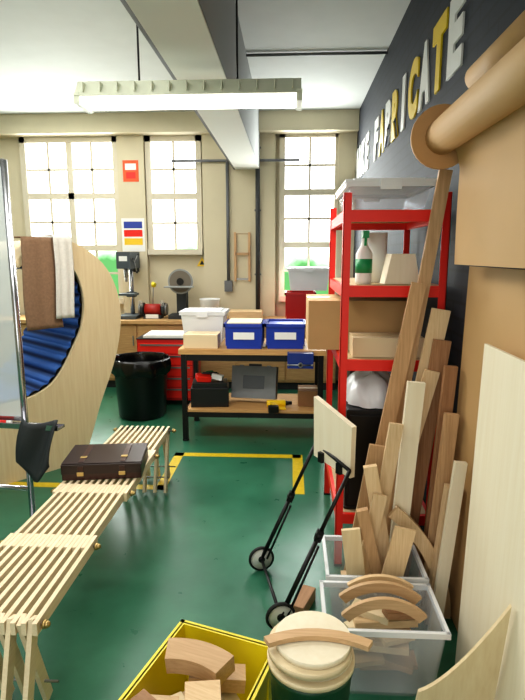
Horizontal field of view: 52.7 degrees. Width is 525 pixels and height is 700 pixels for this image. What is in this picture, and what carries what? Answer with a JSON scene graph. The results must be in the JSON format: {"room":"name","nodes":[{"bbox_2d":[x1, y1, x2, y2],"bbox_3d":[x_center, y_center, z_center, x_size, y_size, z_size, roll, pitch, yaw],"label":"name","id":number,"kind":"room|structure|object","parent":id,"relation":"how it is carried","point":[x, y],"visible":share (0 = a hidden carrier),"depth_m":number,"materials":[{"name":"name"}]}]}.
{"room":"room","nodes":[
{"label":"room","id":0,"kind":"room"},
{"bbox_2d":[116,135,150,312],"bbox_3d":[-1.663,-1.272,6.931,0.340,3.350,0.100,1,10,3],"label":"pillar","id":1,"kind":"structure","parent":0,"point":[132,195],"depth_m":6.77,"materials":[{"name":"beige paint"}]},
{"bbox_2d":[122,160,138,181],"bbox_3d":[-1.666,-2.262,6.700,0.200,0.260,0.006,1,10,3],"label":"poster","id":2,"kind":"object","parent":1,"relation":"attached to","point":[130,167],"visible":1,"depth_m":6.70,"materials":[{"name":"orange paper"}]},
{"bbox_2d":[121,218,145,251],"bbox_3d":[-1.666,-1.485,6.840,0.300,0.420,0.006,1,10,3],"label":"poster","id":3,"kind":"object","parent":1,"relation":"attached to","point":[133,229],"visible":1,"depth_m":6.84,"materials":[{"name":"white paper"}]},
{"bbox_2d":[0,135,284,315],"bbox_3d":[-2.724,-1.309,7.133,8.200,3.350,0.200,1,10,3],"label":"wall","id":4,"kind":"structure","parent":0,"point":[161,266],"depth_m":6.98,"materials":[{"name":"beige paint"}]},
{"bbox_2d":[18,136,123,303],"bbox_3d":[-2.468,-1.663,6.898,1.270,2.110,0.100,1,10,3],"label":"window","id":5,"kind":"structure","parent":4,"relation":"in","point":[70,184],"depth_m":6.86,"materials":[{"name":"beige"}]},
{"bbox_2d":[144,135,202,254],"bbox_3d":[-1.129,-1.965,6.773,0.710,1.470,0.100,1,10,3],"label":"window","id":6,"kind":"structure","parent":4,"relation":"in","point":[173,189],"depth_m":6.79,"materials":[{"name":"beige"}]},
{"bbox_2d":[197,258,203,265],"bbox_3d":[-0.792,-1.159,6.949,0.140,0.120,0.006,1,10,3],"label":"warning sign","id":7,"kind":"object","parent":4,"relation":"attached to","point":[201,262],"visible":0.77,"depth_m":6.95,"materials":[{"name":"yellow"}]},
{"bbox_2d":[279,133,338,301],"bbox_3d":[0.593,-1.669,6.734,0.760,2.100,0.100,1,10,3],"label":"window","id":8,"kind":"structure","parent":4,"relation":"in","point":[308,186],"depth_m":6.73,"materials":[{"name":"beige"}]},
{"bbox_2d":[0,0,410,113],"bbox_3d":[-2.981,-2.149,2.010,8.200,0.182,10.000,1,10,3],"label":"ceiling","id":9,"kind":"structure","parent":0,"point":[337,49],"depth_m":4.44,"materials":[{"name":"grey paint"}]},
{"bbox_2d":[0,109,359,137],"bbox_3d":[-2.736,-2.804,6.636,7.800,0.230,0.250,1,10,3],"label":"beam","id":10,"kind":"structure","parent":9,"relation":"attached to","point":[279,122],"depth_m":6.45,"materials":[{"name":"beige paint"}]},
{"bbox_2d":[73,0,301,113],"bbox_3d":[-0.412,-1.815,2.951,1.270,0.872,0.236,1,10,3],"label":"fluorescent ceiling light","id":11,"kind":"object","parent":9,"relation":"hanging from","point":[90,96],"visible":0.97,"depth_m":2.95,"materials":[{"name":"white painted metal"},{"name":"glowing white diffuser"},{"name":"black steel"}]},
{"bbox_2d":[120,0,259,169],"bbox_3d":[-0.445,-1.746,1.948,0.329,0.654,9.600,1,10,3],"label":"ceiling beam","id":12,"kind":"structure","parent":9,"relation":"attached to","point":[192,39],"depth_m":2.96,"materials":[{"name":"white paint"}]},
{"bbox_2d":[0,381,457,699],"bbox_3d":[-2.981,1.264,2.625,8.200,0.122,10.000,1,10,3],"label":"floor","id":13,"kind":"structure","parent":0,"point":[163,559],"depth_m":2.93,"materials":[{"name":"green paint"}]},
{"bbox_2d":[0,158,64,532],"bbox_3d":[-1.858,0.037,3.049,1.530,2.142,0.630,2,10,9],"label":"whiteboard","id":14,"kind":"object","parent":13,"relation":"on","point":[34,440],"visible":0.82,"depth_m":2.93,"materials":[{"name":"silver metal"}]},
{"bbox_2d":[0,241,120,483],"bbox_3d":[-2.002,0.021,4.226,0.920,1.762,1.442,9,14,42],"label":"chair","id":15,"kind":"object","parent":13,"relation":"on","point":[68,368],"visible":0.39,"depth_m":4.19,"materials":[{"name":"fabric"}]},
{"bbox_2d":[14,236,63,330],"bbox_3d":[-1.674,-0.495,3.912,0.238,0.665,0.284,9,14,42],"label":"towel","id":16,"kind":"object","parent":15,"relation":"on","point":[37,253],"visible":0.94,"depth_m":3.82,"materials":[{"name":"brown fabric"}]},
{"bbox_2d":[38,235,74,318],"bbox_3d":[-1.548,-0.553,3.994,0.236,0.610,0.161,9,14,42],"label":"towel","id":17,"kind":"object","parent":15,"relation":"on","point":[62,244],"visible":1,"depth_m":3.92,"materials":[{"name":"white fabric"}]},
{"bbox_2d":[0,425,175,699],"bbox_3d":[-0.885,0.934,2.805,0.451,0.438,2.293,1,10,3],"label":"slatted bench","id":18,"kind":"object","parent":13,"relation":"on","point":[40,561],"visible":0.91,"depth_m":2.19,"materials":[{"name":"brown wood"}]},
{"bbox_2d":[61,443,147,480],"bbox_3d":[-0.884,0.621,3.028,0.424,0.102,0.369,-1,10,-5],"label":"briefcase","id":19,"kind":"object","parent":18,"relation":"on","point":[122,460],"visible":1,"depth_m":2.88,"materials":[{"name":"black leather"}]},
{"bbox_2d":[111,351,170,420],"bbox_3d":[-1.244,0.373,5.495,0.615,0.620,0.601,1,10,3],"label":"trash bin","id":20,"kind":"object","parent":13,"relation":"on","point":[141,376],"visible":0.91,"depth_m":5.30,"materials":[{"name":"black plastic"}]},
{"bbox_2d":[136,332,200,402],"bbox_3d":[-1.052,0.206,6.047,0.630,0.752,0.487,1,10,3],"label":"tool chest","id":21,"kind":"object","parent":13,"relation":"on","point":[170,346],"visible":0.2,"depth_m":5.79,"materials":[{"name":"red metal"}]},
{"bbox_2d":[143,330,183,337],"bbox_3d":[-1.052,-0.181,5.965,0.500,0.036,0.360,0,10,0],"label":"plastic tray","id":22,"kind":"object","parent":21,"relation":"on","point":[153,333],"visible":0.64,"depth_m":5.80,"materials":[{"name":"white plastic"}]},
{"bbox_2d":[20,315,335,389],"bbox_3d":[-1.822,0.014,6.812,5.460,0.860,0.575,1,10,3],"label":"workbench","id":23,"kind":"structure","parent":13,"relation":"on","point":[130,329],"depth_m":6.50,"materials":[{"name":"brown wood"}]},
{"bbox_2d":[116,252,142,318],"bbox_3d":[-1.668,-0.821,6.695,0.244,0.820,0.504,1,10,3],"label":"drill","id":24,"kind":"object","parent":23,"relation":"on","point":[128,261],"depth_m":6.55,"materials":[{"name":"grey metal"}]},
{"bbox_2d":[138,282,168,318],"bbox_3d":[-1.374,-0.628,6.641,0.350,0.460,0.197,1,10,3],"label":"grinder","id":25,"kind":"object","parent":23,"relation":"on","point":[148,311],"visible":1,"depth_m":6.61,"materials":[{"name":"red metal"}]},
{"bbox_2d":[164,269,193,318],"bbox_3d":[-1.014,-0.703,6.622,0.340,0.615,0.420,1,10,3],"label":"disc sander","id":26,"kind":"object","parent":23,"relation":"on","point":[180,281],"visible":0.97,"depth_m":6.55,"materials":[{"name":"grey metal"}]},
{"bbox_2d":[200,298,219,307],"bbox_3d":[-0.656,-0.515,6.607,0.260,0.250,0.260,1,10,3],"label":"plastic bucket","id":27,"kind":"object","parent":23,"relation":"on","point":[204,302],"visible":0.41,"depth_m":6.50,"materials":[{"name":"white plastic"}]},
{"bbox_2d":[229,309,262,318],"bbox_3d":[-0.205,-0.443,6.626,0.402,0.102,0.300,1,10,3],"label":"cardboard box","id":28,"kind":"object","parent":23,"relation":"on","point":[233,313],"visible":0.89,"depth_m":6.48,"materials":[{"name":"brown cardboard"}]},
{"bbox_2d":[284,290,315,319],"bbox_3d":[0.464,-0.554,6.570,0.380,0.340,0.420,1,10,3],"label":"crate","id":29,"kind":"object","parent":23,"relation":"on","point":[295,301],"visible":0.59,"depth_m":6.39,"materials":[{"name":"red plastic"}]},
{"bbox_2d":[287,267,328,290],"bbox_3d":[0.566,-0.884,6.546,0.530,0.282,0.408,1,10,3],"label":"plastic storage box","id":30,"kind":"object","parent":29,"relation":"on","point":[300,278],"visible":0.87,"depth_m":6.38,"materials":[{"name":"white plastic"}]},
{"bbox_2d":[118,619,271,699],"bbox_3d":[-0.228,1.229,1.727,0.400,0.270,0.580,4,11,21],"label":"crate","id":31,"kind":"object","parent":13,"relation":"on","point":[154,678],"visible":0.65,"depth_m":1.92,"materials":[{"name":"yellow plastic"}]},
{"bbox_2d":[130,638,245,699],"bbox_3d":[-0.233,1.176,1.730,0.280,0.308,0.405,4,11,21],"label":"wooden blocks","id":32,"kind":"object","parent":31,"relation":"in","point":[213,673],"visible":1,"depth_m":1.76,"materials":[{"name":"brown wood"}]},
{"bbox_2d":[178,338,325,440],"bbox_3d":[-0.077,0.355,4.972,1.280,0.840,0.660,1,10,3],"label":"workbench","id":33,"kind":"object","parent":13,"relation":"on","point":[238,407],"visible":0.53,"depth_m":4.69,"materials":[{"name":"brown wood"}]},
{"bbox_2d":[183,331,220,348],"bbox_3d":[-0.536,-0.093,4.733,0.301,0.122,0.220,1,10,3],"label":"cardboard box","id":34,"kind":"object","parent":33,"relation":"on","point":[191,339],"visible":1,"depth_m":4.63,"materials":[{"name":"beige cardboard"}]},
{"bbox_2d":[179,308,228,341],"bbox_3d":[-0.548,-0.242,5.053,0.430,0.302,0.348,1,10,3],"label":"plastic storage box","id":35,"kind":"object","parent":33,"relation":"on","point":[193,319],"visible":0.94,"depth_m":4.91,"materials":[{"name":"white plastic"}]},
{"bbox_2d":[191,370,228,406],"bbox_3d":[-0.482,0.349,4.891,0.340,0.301,0.240,0,10,-3],"label":"tool bag","id":36,"kind":"object","parent":33,"relation":"on","point":[208,388],"visible":1,"depth_m":4.79,"materials":[{"name":"black plastic"}]},
{"bbox_2d":[223,318,265,348],"bbox_3d":[-0.153,-0.152,4.763,0.350,0.229,0.380,1,10,3],"label":"crate","id":37,"kind":"object","parent":33,"relation":"on","point":[240,333],"visible":0.98,"depth_m":4.59,"materials":[{"name":"blue plastic"}]},
{"bbox_2d":[231,364,277,398],"bbox_3d":[-0.072,0.297,4.978,0.424,0.330,0.188,2,10,10],"label":"tool case","id":38,"kind":"object","parent":33,"relation":"on","point":[257,381],"visible":1,"depth_m":4.92,"materials":[{"name":"grey plastic"}]},
{"bbox_2d":[266,400,291,412],"bbox_3d":[0.159,0.499,4.722,0.235,0.065,0.232,-1,10,-6],"label":"cordless drill","id":39,"kind":"object","parent":33,"relation":"on","point":[274,406],"visible":1,"depth_m":4.75,"materials":[{"name":"yellow plastic"}]},
{"bbox_2d":[265,319,305,348],"bbox_3d":[0.207,-0.148,4.765,0.360,0.220,0.380,1,10,3],"label":"crate","id":40,"kind":"object","parent":33,"relation":"on","point":[280,333],"visible":0.95,"depth_m":4.60,"materials":[{"name":"blue plastic"}]},
{"bbox_2d":[287,352,313,368],"bbox_3d":[0.327,0.077,4.612,0.220,0.145,0.392,1,10,3],"label":"vise","id":41,"kind":"object","parent":33,"relation":"attached to","point":[295,360],"visible":1,"depth_m":4.47,"materials":[{"name":"blue metal"}]},
{"bbox_2d":[298,385,317,405],"bbox_3d":[0.421,0.421,4.937,0.181,0.142,0.240,1,10,3],"label":"cardboard box","id":42,"kind":"object","parent":33,"relation":"on","point":[306,393],"visible":0.91,"depth_m":4.83,"materials":[{"name":"brown cardboard"}]},
{"bbox_2d":[249,396,356,628],"bbox_3d":[0.188,0.731,2.534,0.446,0.966,0.488,-2,10,-11],"label":"trolley","id":43,"kind":"object","parent":13,"relation":"on","point":[334,445],"visible":0.91,"depth_m":2.49,"materials":[{"name":"black metal"}]},
{"bbox_2d":[291,585,315,612],"bbox_3d":[0.194,1.194,2.514,0.065,0.060,0.170,5,11,25],"label":"block","id":44,"kind":"object","parent":13,"relation":"on","point":[306,597],"visible":0.66,"depth_m":2.50,"materials":[{"name":"brown wood"}]},
{"bbox_2d":[269,668,352,699],"bbox_3d":[0.153,1.172,1.719,0.270,0.385,0.270,1,10,3],"label":"plastic bucket","id":45,"kind":"object","parent":13,"relation":"on","point":[279,691],"visible":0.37,"depth_m":1.59,"materials":[{"name":"green plastic"}]},
{"bbox_2d":[264,611,372,693],"bbox_3d":[0.153,0.933,1.671,0.279,0.096,0.284,-6,12,-31],"label":"discs","id":46,"kind":"object","parent":45,"relation":"on","point":[312,652],"visible":1,"depth_m":1.62,"materials":[{"name":"brown wood"}]},
{"bbox_2d":[322,535,428,583],"bbox_3d":[0.496,1.085,2.443,0.434,0.300,0.344,1,10,3],"label":"plastic storage box","id":47,"kind":"object","parent":13,"relation":"on","point":[424,579],"visible":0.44,"depth_m":2.30,"materials":[{"name":"white"}]},
{"bbox_2d":[319,580,450,639],"bbox_3d":[0.461,1.146,2.100,0.459,0.300,0.304,1,10,3],"label":"plastic storage box","id":48,"kind":"object","parent":13,"relation":"on","point":[446,634],"visible":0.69,"depth_m":1.93,"materials":[{"name":"white"}]},
{"bbox_2d":[339,574,427,674],"bbox_3d":[0.461,1.084,2.088,0.324,0.374,0.161,1,10,3],"label":"wood","id":49,"kind":"object","parent":48,"relation":"in","point":[383,613],"visible":0.9,"depth_m":2.05,"materials":[{"name":"brown wood"}]},
{"bbox_2d":[324,192,452,565],"bbox_3d":[0.662,0.131,3.112,0.511,1.940,0.906,1,10,3],"label":"shelving unit","id":50,"kind":"object","parent":13,"relation":"on","point":[407,219],"visible":0.53,"depth_m":2.65,"materials":[{"name":"red paint"}]},
{"bbox_2d":[306,294,407,349],"bbox_3d":[0.563,-0.176,3.123,0.602,0.272,0.480,1,10,3],"label":"cardboard box","id":51,"kind":"object","parent":50,"relation":"on","point":[366,314],"visible":0.56,"depth_m":2.89,"materials":[{"name":"beige cardboard"}]},
{"bbox_2d":[343,401,382,508],"bbox_3d":[0.598,0.556,2.956,0.310,0.550,0.373,1,10,3],"label":"trash bin","id":52,"kind":"object","parent":50,"relation":"on","point":[367,421],"visible":0.25,"depth_m":2.78,"materials":[{"name":"black plastic"}]},
{"bbox_2d":[346,371,389,408],"bbox_3d":[0.602,0.179,2.902,0.300,0.203,0.330,1,10,3],"label":"plastic bag","id":53,"kind":"object","parent":52,"relation":"on","point":[365,389],"visible":0.74,"depth_m":2.79,"materials":[{"name":"white plastic"}]},
{"bbox_2d":[355,231,372,283],"bbox_3d":[0.513,-0.466,2.673,0.085,0.262,0.092,1,10,3],"label":"spray bottle","id":54,"kind":"object","parent":50,"relation":"on","point":[363,262],"visible":1,"depth_m":2.65,"materials":[{"name":"white plastic"}]},
{"bbox_2d":[367,232,387,282],"bbox_3d":[0.612,-0.496,2.849,0.110,0.260,0.108,1,10,3],"label":"paper towel roll","id":55,"kind":"object","parent":50,"relation":"on","point":[377,242],"visible":0.71,"depth_m":2.80,"materials":[{"name":"white paper"}]},
{"bbox_2d":[335,178,436,201],"bbox_3d":[0.629,-0.804,2.833,0.430,0.152,0.628,1,10,3],"label":"plastic storage box","id":56,"kind":"object","parent":50,"relation":"on","point":[367,189],"visible":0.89,"depth_m":2.72,"materials":[{"name":"white"}]},
{"bbox_2d":[348,332,424,357],"bbox_3d":[0.645,-0.029,2.789,0.361,0.102,0.200,1,10,3],"label":"cardboard box","id":57,"kind":"object","parent":50,"relation":"on","point":[361,344],"visible":0.69,"depth_m":2.70,"materials":[{"name":"beige cardboard"}]},
{"bbox_2d":[380,254,418,283],"bbox_3d":[0.705,-0.417,2.716,0.180,0.150,0.100,0,10,-3],"label":"wooden block","id":58,"kind":"object","parent":50,"relation":"on","point":[397,268],"visible":0.86,"depth_m":2.67,"materials":[{"name":"brown wood"}]},
{"bbox_2d":[339,169,467,631],"bbox_3d":[0.612,0.218,2.386,0.520,2.042,0.454,1,10,3],"label":"planks","id":59,"kind":"object","parent":13,"relation":"on","point":[384,531],"visible":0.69,"depth_m":2.38,"materials":[{"name":"brown wood"}]},
{"bbox_2d":[415,604,511,699],"bbox_3d":[0.630,1.065,1.732,0.270,0.594,0.106,1,10,3],"label":"plywood offcut","id":60,"kind":"object","parent":13,"relation":"on","point":[475,676],"visible":1,"depth_m":1.72,"materials":[{"name":"beige wood"}]},
{"bbox_2d":[448,266,524,631],"bbox_3d":[0.848,0.587,1.536,0.034,1.600,1.900,1,10,3],"label":"cardboard sheet","id":61,"kind":"object","parent":13,"relation":"on","point":[495,302],"visible":0.4,"depth_m":2.21,"materials":[{"name":"cardboard"}]},
{"bbox_2d":[455,344,524,699],"bbox_3d":[0.769,0.755,1.367,0.034,1.330,1.400,1,10,3],"label":"plywood sheet","id":62,"kind":"object","parent":13,"relation":"on","point":[494,562],"visible":0.8,"depth_m":1.76,"materials":[{"name":"beige wood"}]},
{"bbox_2d":[201,133,275,315],"bbox_3d":[-0.295,-1.260,6.860,0.920,3.350,0.100,1,10,3],"label":"pillar","id":63,"kind":"structure","parent":0,"point":[242,213],"depth_m":6.76,"materials":[{"name":"beige paint"}]},
{"bbox_2d":[171,134,299,308],"bbox_3d":[-0.340,-1.575,6.720,1.600,2.180,0.056,1,10,3],"label":"pipes","id":64,"kind":"object","parent":63,"relation":"attached to","point":[228,285],"visible":0.71,"depth_m":6.68,"materials":[{"name":"grey metal"}]},
{"bbox_2d":[234,232,250,280],"bbox_3d":[-0.259,-1.192,6.794,0.210,0.620,0.025,1,10,3],"label":"saw","id":65,"kind":"object","parent":63,"relation":"attached to","point":[235,252],"visible":1,"depth_m":6.79,"materials":[{"name":"brown wood"}]},
{"bbox_2d":[335,132,356,380],"bbox_3d":[1.053,-1.247,6.791,0.220,3.350,0.100,1,10,3],"label":"pillar","id":66,"kind":"structure","parent":0,"point":[346,157],"depth_m":6.57,"materials":[{"name":"beige paint"}]},
{"bbox_2d":[350,0,524,531],"bbox_3d":[1.014,-0.405,2.111,0.200,3.350,10.000,1,10,3],"label":"wall","id":67,"kind":"structure","parent":0,"point":[485,20],"depth_m":3.20,"materials":[{"name":"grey paint"}]},
{"bbox_2d":[355,0,465,177],"bbox_3d":[1.049,-1.899,4.538,0.012,0.370,4.219,1,10,3],"label":"sign","id":68,"kind":"object","parent":67,"relation":"attached to","point":[456,26],"visible":0.98,"depth_m":3.20,"materials":[{"name":"white"}]},
{"bbox_2d":[410,10,524,268],"bbox_3d":[0.717,-0.618,1.316,0.315,0.830,1.820,1,10,3],"label":"paper roll","id":69,"kind":"object","parent":67,"relation":"attached to","point":[482,131],"visible":1,"depth_m":1.75,"materials":[{"name":"brown paper"}]}
]}

